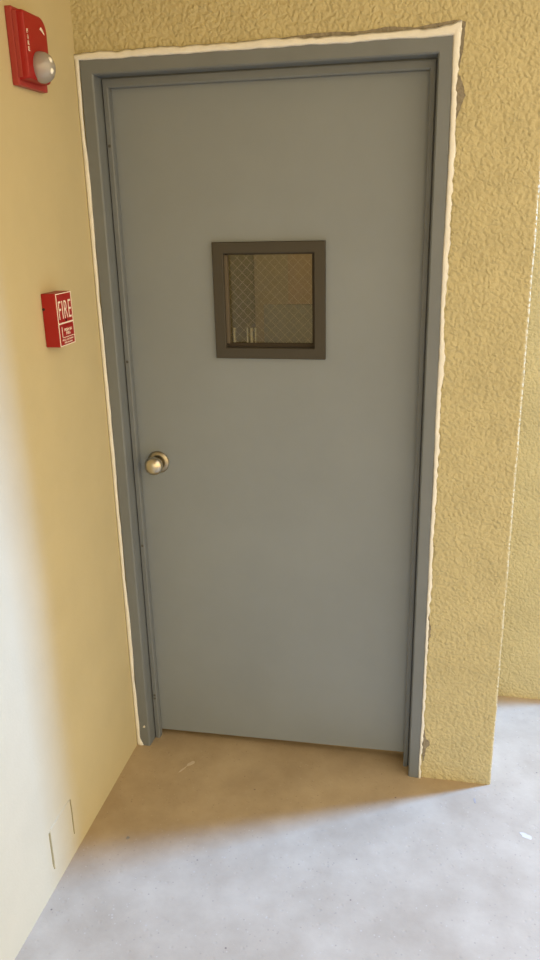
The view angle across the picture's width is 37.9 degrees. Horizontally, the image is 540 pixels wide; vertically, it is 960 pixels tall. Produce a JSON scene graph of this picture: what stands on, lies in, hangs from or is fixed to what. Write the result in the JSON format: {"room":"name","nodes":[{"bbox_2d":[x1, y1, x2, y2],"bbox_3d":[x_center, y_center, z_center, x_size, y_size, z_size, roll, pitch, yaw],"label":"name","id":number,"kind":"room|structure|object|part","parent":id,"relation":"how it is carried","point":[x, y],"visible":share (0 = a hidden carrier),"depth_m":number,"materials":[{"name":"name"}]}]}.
{"room":"building corridor","nodes":[
{"label":"building corridor","id":0,"kind":"room"},
{"bbox_2d":[0,0,136,959],"bbox_3d":[-1.173,0.543,-0.439,0.200,2.720,6.160,3,19,12],"label":"wall","id":1,"kind":"structure","parent":0,"point":[68,726],"depth_m":1.97,"materials":[{"name":"beige paint"}]},
{"bbox_2d":[4,5,55,92],"bbox_3d":[-0.516,-0.959,1.756,0.072,0.154,0.136,3,19,12],"label":"fire alarm strobe","id":2,"kind":"object","parent":1,"relation":"attached to","point":[33,68],"visible":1,"depth_m":1.72,"materials":[{"name":"red plastic"}]},
{"bbox_2d":[41,291,75,347],"bbox_3d":[-0.521,-0.398,1.941,0.041,0.128,0.085,3,19,12],"label":"alarm pull station","id":3,"kind":"object","parent":1,"relation":"attached to","point":[56,305],"visible":1,"depth_m":1.92,"materials":[{"name":"red plastic"}]},
{"bbox_3d":[-0.502,-0.370,1.950,0.003,0.028,0.066,3,19,12],"label":"pull handle","id":4,"kind":"part","parent":3,"relation":"part of","materials":[{"name":"red plastic"}]},
{"bbox_2d":[49,799,74,868],"bbox_3d":[-0.564,0.960,2.136,0.002,0.131,0.131,3,19,12],"label":"cover plate","id":5,"kind":"object","parent":1,"relation":"attached to","point":[61,834],"visible":1,"depth_m":2.13,"materials":[{"name":"beige plastic"}]},
{"bbox_2d":[228,255,255,342],"bbox_3d":[-0.235,-0.718,3.187,2.049,2.720,1.940,3,19,12],"label":"wall","id":6,"kind":"structure","parent":0,"point":[243,299],"depth_m":4.03,"materials":[{"name":"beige paint"}]},
{"bbox_2d":[15,695,539,959],"bbox_3d":[1.851,1.555,0.781,7.700,0.120,9.000,3,19,12],"label":"floor","id":7,"kind":"structure","parent":0,"point":[258,848],"depth_m":2.19,"materials":[{"name":"concrete"}]},
{"bbox_2d":[233,328,235,342],"bbox_3d":[-0.158,-0.174,3.975,0.008,1.178,0.016,3,19,12],"label":"rail","id":8,"kind":"object","parent":7,"relation":"on","point":[234,332],"visible":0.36,"depth_m":3.79,"materials":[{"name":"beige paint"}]},
{"bbox_2d":[250,328,252,342],"bbox_3d":[-0.076,-0.171,3.958,0.008,1.178,0.016,3,19,12],"label":"rail","id":9,"kind":"object","parent":7,"relation":"on","point":[251,333],"visible":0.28,"depth_m":3.77,"materials":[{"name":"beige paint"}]},
{"bbox_2d":[519,832,531,839],"bbox_3d":[0.730,1.017,2.248,0.038,0.001,0.018,14,24,38],"label":"debris","id":10,"kind":"object","parent":7,"relation":"on","point":[524,835],"visible":1,"depth_m":2.25,"materials":[{"name":"beige paper"}]},
{"bbox_2d":[254,254,311,342],"bbox_3d":[0.384,-0.972,3.886,0.939,2.719,0.030,3,19,12],"label":"wall","id":11,"kind":"structure","parent":0,"point":[279,291],"depth_m":3.95,"materials":[{"name":"beige paint"}]},
{"bbox_2d":[264,304,311,342],"bbox_3d":[0.161,-0.708,3.998,0.380,0.358,0.025,3,19,12],"label":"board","id":12,"kind":"object","parent":11,"relation":"attached to","point":[290,328],"visible":0.43,"depth_m":3.97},
{"bbox_2d":[288,254,311,303],"bbox_3d":[0.204,-1.087,3.862,0.235,0.438,0.015,3,19,12],"label":"panel","id":13,"kind":"object","parent":11,"relation":"attached to","point":[294,286],"visible":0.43,"depth_m":3.90,"materials":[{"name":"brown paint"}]},
{"bbox_2d":[70,0,539,784],"bbox_3d":[0.153,-0.465,2.419,1.162,2.720,0.635,3,19,12],"label":"wall","id":14,"kind":"structure","parent":0,"point":[496,180],"depth_m":1.98,"materials":[{"name":"yellow paint"}]},
{"bbox_2d":[75,59,142,744],"bbox_3d":[-0.463,-0.088,2.334,0.024,2.090,0.004,3,19,12],"label":"caulk","id":15,"kind":"structure","parent":14,"relation":"attached to","point":[77,67],"depth_m":2.27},
{"bbox_2d":[79,35,452,777],"bbox_3d":[0.004,-0.083,2.297,0.931,2.082,0.116,3,19,12],"label":"door frame","id":16,"kind":"structure","parent":14,"relation":"attached to","point":[432,54],"depth_m":2.11,"materials":[{"name":"grey paint"}]},
{"bbox_2d":[74,20,461,60],"bbox_3d":[-0.029,-1.059,1.901,0.959,0.034,0.004,3,19,12],"label":"caulk","id":17,"kind":"structure","parent":14,"relation":"attached to","point":[449,29],"depth_m":1.90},
{"bbox_2d":[111,71,429,751],"bbox_3d":[0.006,-0.070,2.308,0.838,2.010,0.104,3,19,12],"label":"door","id":18,"kind":"structure","parent":14,"relation":"in","point":[278,478],"depth_m":2.26,"materials":[{"name":"grey paint"}]},
{"bbox_3d":[-0.346,-0.045,2.370,0.056,0.056,0.060,3,19,12],"label":"knob","id":19,"kind":"part","parent":18,"relation":"part of","materials":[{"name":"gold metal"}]},
{"bbox_2d":[232,20,465,67],"bbox_3d":[0.140,-1.020,1.885,0.636,0.108,0.003,3,19,12],"label":"plaster","id":20,"kind":"object","parent":14,"relation":"attached to","point":[435,25],"visible":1,"depth_m":1.84,"materials":[{"name":"beige paint"}]},
{"bbox_2d":[422,730,429,760],"bbox_3d":[0.485,0.827,2.451,0.026,0.130,0.002,3,19,12],"label":"plaster","id":21,"kind":"object","parent":14,"relation":"attached to","point":[425,743],"visible":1,"depth_m":2.45,"materials":[{"name":"beige paint"}]},
{"bbox_2d":[428,614,430,647],"bbox_3d":[0.470,0.448,2.323,0.011,0.140,0.002,3,19,12],"label":"plaster","id":22,"kind":"object","parent":14,"relation":"attached to","point":[429,631],"visible":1,"depth_m":2.32,"materials":[{"name":"beige paint"}]},
{"bbox_2d":[418,28,461,777],"bbox_3d":[0.455,-0.048,2.146,0.021,2.094,0.004,3,19,12],"label":"caulk","id":23,"kind":"structure","parent":14,"relation":"attached to","point":[457,35],"depth_m":2.02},
{"bbox_2d":[456,74,464,118],"bbox_3d":[0.449,-0.905,1.858,0.024,0.097,0.002,3,19,12],"label":"plaster","id":24,"kind":"object","parent":14,"relation":"attached to","point":[459,86],"visible":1,"depth_m":1.85,"materials":[{"name":"beige paint"}]},
{"bbox_2d":[498,188,539,698],"bbox_3d":[0.943,-0.510,2.497,0.351,2.720,0.140,3,19,12],"label":"wall","id":25,"kind":"structure","parent":0,"point":[519,676],"depth_m":2.70,"materials":[{"name":"yellow paint"}]}
]}

